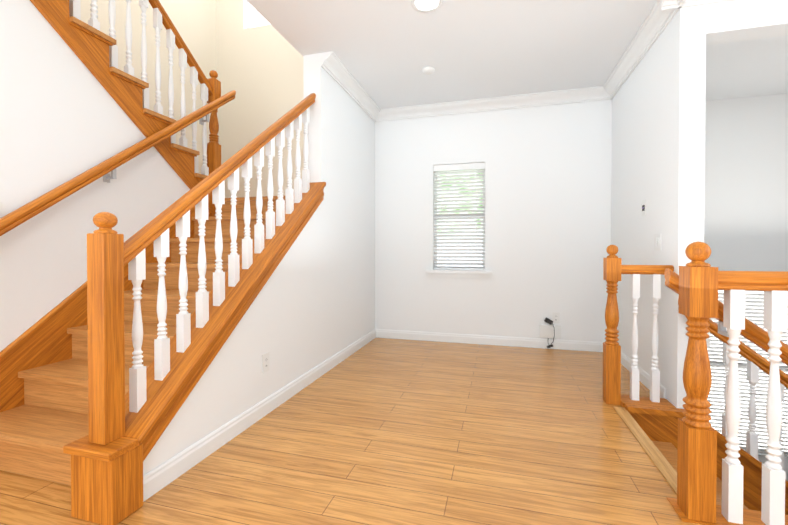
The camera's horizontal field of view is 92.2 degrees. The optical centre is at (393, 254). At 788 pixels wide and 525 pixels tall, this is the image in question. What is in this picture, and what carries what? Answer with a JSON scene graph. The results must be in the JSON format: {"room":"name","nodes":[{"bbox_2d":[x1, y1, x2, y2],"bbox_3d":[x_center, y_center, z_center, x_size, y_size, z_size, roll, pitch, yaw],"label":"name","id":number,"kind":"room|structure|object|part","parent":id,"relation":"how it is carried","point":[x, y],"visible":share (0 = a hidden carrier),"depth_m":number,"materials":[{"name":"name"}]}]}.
{"room":"stair landing","nodes":[
{"label":"stair landing","id":0,"kind":"room"},
{"bbox_2d":[0,0,189,351],"bbox_3d":[-2.466,-1.714,0.879,0.120,5.500,5.515,0,1,15],"label":"wall","id":1,"kind":"structure","parent":0,"point":[64,117],"depth_m":2.25,"materials":[{"name":"white paint"}]},
{"bbox_2d":[0,202,2,217],"bbox_3d":[-2.109,-0.221,1.941,0.008,0.118,0.165,0,1,15],"label":"light switch","id":2,"kind":"object","parent":1,"relation":"attached to","point":[1,210],"visible":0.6,"depth_m":2.02,"materials":[{"name":"white plastic"}]},
{"bbox_2d":[80,0,215,173],"bbox_3d":[-3.373,-1.726,1.911,0.140,5.500,7.020,0,1,15],"label":"wall","id":3,"kind":"structure","parent":0,"point":[194,22],"depth_m":4.47,"materials":[{"name":"beige paint"}]},
{"bbox_2d":[143,53,374,475],"bbox_3d":[-0.703,-1.739,3.123,0.160,5.500,3.258,0,1,15],"label":"wall","id":4,"kind":"structure","parent":0,"point":[280,322],"depth_m":3.16,"materials":[{"name":"white paint"}]},
{"bbox_2d":[143,329,374,501],"bbox_3d":[-0.638,0.962,3.062,0.015,0.100,3.118,0,1,15],"label":"baseboard","id":5,"kind":"structure","parent":4,"relation":"attached to","point":[161,476],"depth_m":2.10,"materials":[{"name":"white"}]},
{"bbox_2d":[262,352,269,372],"bbox_3d":[-0.817,0.689,2.420,0.008,0.118,0.072,0,1,15],"label":"outlet","id":6,"kind":"object","parent":4,"relation":"attached to","point":[265,363],"visible":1,"depth_m":2.41,"materials":[{"name":"white plastic"}]},
{"bbox_2d":[321,51,380,119],"bbox_3d":[-0.384,-1.632,3.778,0.105,0.108,1.317,0,1,15],"label":"crown molding","id":7,"kind":"structure","parent":4,"relation":"attached to","point":[330,62],"depth_m":3.61,"materials":[{"name":"white"}]},
{"bbox_2d":[0,338,701,524],"bbox_3d":[0.324,1.183,1.168,7.680,0.300,7.780,0,1,15],"label":"floor","id":8,"kind":"structure","parent":0,"point":[382,431],"depth_m":1.91,"materials":[{"name":"laminate"}]},
{"bbox_2d":[0,0,325,524],"bbox_3d":[-2.210,-1.659,1.521,2.306,5.372,6.868,0,1,15],"label":"staircase","id":9,"kind":"object","parent":8,"relation":"on","point":[104,366],"visible":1,"depth_m":2.09,"materials":[{"name":"wood"}]},
{"bbox_3d":[-1.149,0.328,1.515,0.086,0.822,0.086,0,1,15],"label":"newel post","id":10,"kind":"part","parent":9,"relation":"part of","materials":[{"name":"brown wood"}]},
{"bbox_3d":[-1.857,-0.671,2.603,0.062,1.816,2.240,0,1,15],"label":"wall rail","id":11,"kind":"part","parent":9,"relation":"part of","materials":[{"name":"brown wood"}]},
{"bbox_3d":[-2.197,-2.906,1.779,0.062,2.884,3.618,0,1,15],"label":"rail","id":12,"kind":"part","parent":9,"relation":"part of","materials":[{"name":"brown wood"}]},
{"bbox_3d":[-0.911,-0.646,2.366,0.062,1.399,1.703,0,1,15],"label":"rail","id":13,"kind":"part","parent":9,"relation":"part of","materials":[{"name":"brown wood"}]},
{"bbox_2d":[603,241,787,524],"bbox_3d":[2.733,1.742,1.687,3.010,3.600,1.285,0,1,15],"label":"stair railing","id":14,"kind":"object","parent":8,"relation":"attached to","point":[711,475],"visible":1,"depth_m":1.47,"materials":[{"name":"wood"}]},
{"bbox_3d":[1.688,0.101,2.547,0.309,0.062,0.062,0,1,15],"label":"rail","id":15,"kind":"part","parent":14,"relation":"part of","materials":[{"name":"brown wood"}]},
{"bbox_3d":[2.535,1.124,1.281,2.800,2.120,0.062,0,1,15],"label":"handrail","id":16,"kind":"part","parent":14,"relation":"part of","materials":[{"name":"brown wood"}]},
{"bbox_3d":[2.580,1.169,1.129,3.010,0.287,0.140,0,1,15],"label":"trim","id":17,"kind":"part","parent":14,"relation":"part of","materials":[{"name":"brown wood"}]},
{"bbox_3d":[2.631,0.103,1.087,2.896,0.071,0.065,0,1,15],"label":"rail","id":18,"kind":"part","parent":14,"relation":"part of","materials":[{"name":"brown wood"}]},
{"bbox_2d":[216,0,611,341],"bbox_3d":[-0.075,-1.755,4.567,4.800,5.500,0.140,0,1,15],"label":"wall","id":19,"kind":"structure","parent":0,"point":[548,211],"depth_m":4.21,"materials":[{"name":"white paint"}]},
{"bbox_2d":[243,0,268,28],"bbox_3d":[-1.612,-3.270,4.976,0.752,0.582,0.140,0,1,15],"label":"window","id":20,"kind":"structure","parent":19,"relation":"in","point":[246,14],"depth_m":5.07,"materials":[{"name":"white"}]},
{"bbox_2d":[426,270,491,278],"bbox_3d":[0.729,0.221,4.285,0.740,0.084,0.075,0,1,15],"label":"window sill","id":21,"kind":"structure","parent":19,"relation":"attached to","point":[456,274],"depth_m":4.27,"materials":[{"name":"white"}]},
{"bbox_2d":[433,161,485,270],"bbox_3d":[0.749,-0.428,4.353,0.592,1.212,0.140,0,1,15],"label":"window","id":22,"kind":"structure","parent":19,"relation":"in","point":[455,216],"depth_m":4.38,"materials":[{"name":"white"}]},
{"bbox_2d":[433,162,484,269],"bbox_3d":[0.742,-0.427,4.325,0.578,1.198,0.067,0,1,15],"label":"blinds","id":23,"kind":"object","parent":22,"relation":"attached to","point":[466,169],"visible":0.94,"depth_m":4.32,"materials":[{"name":"white plastic"}]},
{"bbox_2d":[375,329,602,351],"bbox_3d":[1.008,0.949,4.217,2.510,0.100,0.015,0,1,15],"label":"baseboard","id":24,"kind":"structure","parent":19,"relation":"attached to","point":[379,333],"depth_m":4.19,"materials":[{"name":"white wood"}]},
{"bbox_2d":[373,86,613,121],"bbox_3d":[0.982,-1.637,4.148,2.540,0.108,0.105,0,1,15],"label":"crown molding","id":25,"kind":"structure","parent":19,"relation":"attached to","point":[588,94],"depth_m":4.11,"materials":[{"name":"white"}]},
{"bbox_2d":[540,317,560,347],"bbox_3d":[1.657,0.829,4.017,0.210,0.322,0.050,0,1,15],"label":"cable","id":26,"kind":"object","parent":19,"relation":"attached to","point":[551,330],"visible":0.96,"depth_m":4.00,"materials":[{"name":"black plastic"}]},
{"bbox_2d":[552,312,559,323],"bbox_3d":[1.717,0.671,4.020,0.072,0.118,0.008,0,1,15],"label":"outlet","id":27,"kind":"object","parent":19,"relation":"attached to","point":[555,317],"visible":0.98,"depth_m":4.02,"materials":[{"name":"white plastic"}]},
{"bbox_2d":[247,0,787,108],"bbox_3d":[1.399,-1.829,0.837,5.450,0.350,7.780,0,1,15],"label":"ceiling","id":28,"kind":"structure","parent":0,"point":[385,52],"depth_m":3.06,"materials":[{"name":"white paint"}]},
{"bbox_2d":[411,0,442,12],"bbox_3d":[0.218,-1.667,2.508,0.210,0.010,0.210,0,1,15],"label":"recessed light","id":29,"kind":"object","parent":28,"relation":"in","point":[425,6],"visible":1,"depth_m":2.54,"materials":[{"name":"white plastic"}]},
{"bbox_2d":[422,66,434,74],"bbox_3d":[0.312,-1.665,3.441,0.116,0.036,0.116,0,1,15],"label":"smoke detector","id":30,"kind":"object","parent":28,"relation":"attached to","point":[427,70],"visible":0.98,"depth_m":3.41,"materials":[{"name":"white plastic"}]},
{"bbox_2d":[611,5,705,408],"bbox_3d":[2.187,-0.338,3.494,0.140,2.690,2.270,0,1,15],"label":"wall","id":31,"kind":"structure","parent":0,"point":[658,132],"depth_m":2.65,"materials":[{"name":"white paint"}]},
{"bbox_2d":[601,2,676,99],"bbox_3d":[1.954,-1.625,3.099,0.105,0.108,1.380,0,1,15],"label":"crown molding","id":32,"kind":"structure","parent":31,"relation":"attached to","point":[660,16],"depth_m":3.01,"materials":[{"name":"white"}]},
{"bbox_2d":[621,352,665,398],"bbox_3d":[2.029,0.960,3.228,0.015,0.100,1.317,0,1,15],"label":"baseboard","id":33,"kind":"structure","parent":31,"relation":"attached to","point":[644,377],"depth_m":2.98,"materials":[{"name":"white wood"}]},
{"bbox_2d":[642,200,645,215],"bbox_3d":[1.968,-0.368,2.989,0.010,0.122,0.075,0,1,15],"label":"light switch","id":34,"kind":"object","parent":31,"relation":"attached to","point":[643,207],"visible":1,"depth_m":2.97,"materials":[{"name":"white plastic"}]},
{"bbox_2d":[654,234,660,249],"bbox_3d":[1.896,-0.089,2.732,0.012,0.118,0.118,0,1,15],"label":"light switch","id":35,"kind":"object","parent":31,"relation":"attached to","point":[657,241],"visible":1,"depth_m":2.72,"materials":[{"name":"white plastic"}]},
{"bbox_2d":[704,94,787,480],"bbox_3d":[3.792,1.154,4.171,2.600,5.690,0.140,0,1,15],"label":"wall","id":36,"kind":"structure","parent":0,"point":[746,190],"depth_m":4.07,"materials":[{"name":"white paint"}]},
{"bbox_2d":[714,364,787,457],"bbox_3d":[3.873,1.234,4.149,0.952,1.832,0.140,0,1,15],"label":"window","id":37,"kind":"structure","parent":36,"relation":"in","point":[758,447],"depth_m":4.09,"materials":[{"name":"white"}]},
{"bbox_2d":[707,290,787,456],"bbox_3d":[3.866,1.235,4.122,0.938,1.818,0.067,0,1,15],"label":"window blind","id":38,"kind":"object","parent":37,"relation":"attached to","point":[757,309],"visible":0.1,"depth_m":4.12,"materials":[{"name":"white plastic"}]},
{"bbox_2d":[706,0,787,44],"bbox_3d":[3.158,-1.523,2.117,2.460,0.290,0.160,0,1,15],"label":"wall","id":39,"kind":"structure","parent":0,"point":[735,21],"depth_m":2.33,"materials":[{"name":"white paint"}]},
{"bbox_2d":[657,0,732,15],"bbox_3d":[3.004,-1.613,2.021,2.705,0.108,0.105,0,1,15],"label":"crown molding","id":40,"kind":"structure","parent":39,"relation":"attached to","point":[664,7],"depth_m":2.40,"materials":[{"name":"white"}]},
{"label":"outside","id":41,"kind":"structure","parent":0,"visible":0},
{"bbox_2d":[437,170,482,266],"bbox_3d":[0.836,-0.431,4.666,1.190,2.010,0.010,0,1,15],"label":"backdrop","id":42,"kind":"structure","parent":41,"point":[460,227],"depth_m":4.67,"materials":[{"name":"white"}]},
{"bbox_2d":[708,291,787,447],"bbox_3d":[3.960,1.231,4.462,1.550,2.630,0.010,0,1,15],"label":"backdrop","id":43,"kind":"structure","parent":41,"point":[746,388],"depth_m":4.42,"materials":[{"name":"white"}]},
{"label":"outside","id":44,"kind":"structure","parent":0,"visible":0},
{"bbox_2d":[251,5,269,26],"bbox_3d":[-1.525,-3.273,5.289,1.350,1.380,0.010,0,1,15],"label":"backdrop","id":45,"kind":"structure","parent":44,"point":[258,18],"depth_m":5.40,"materials":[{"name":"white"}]}
]}

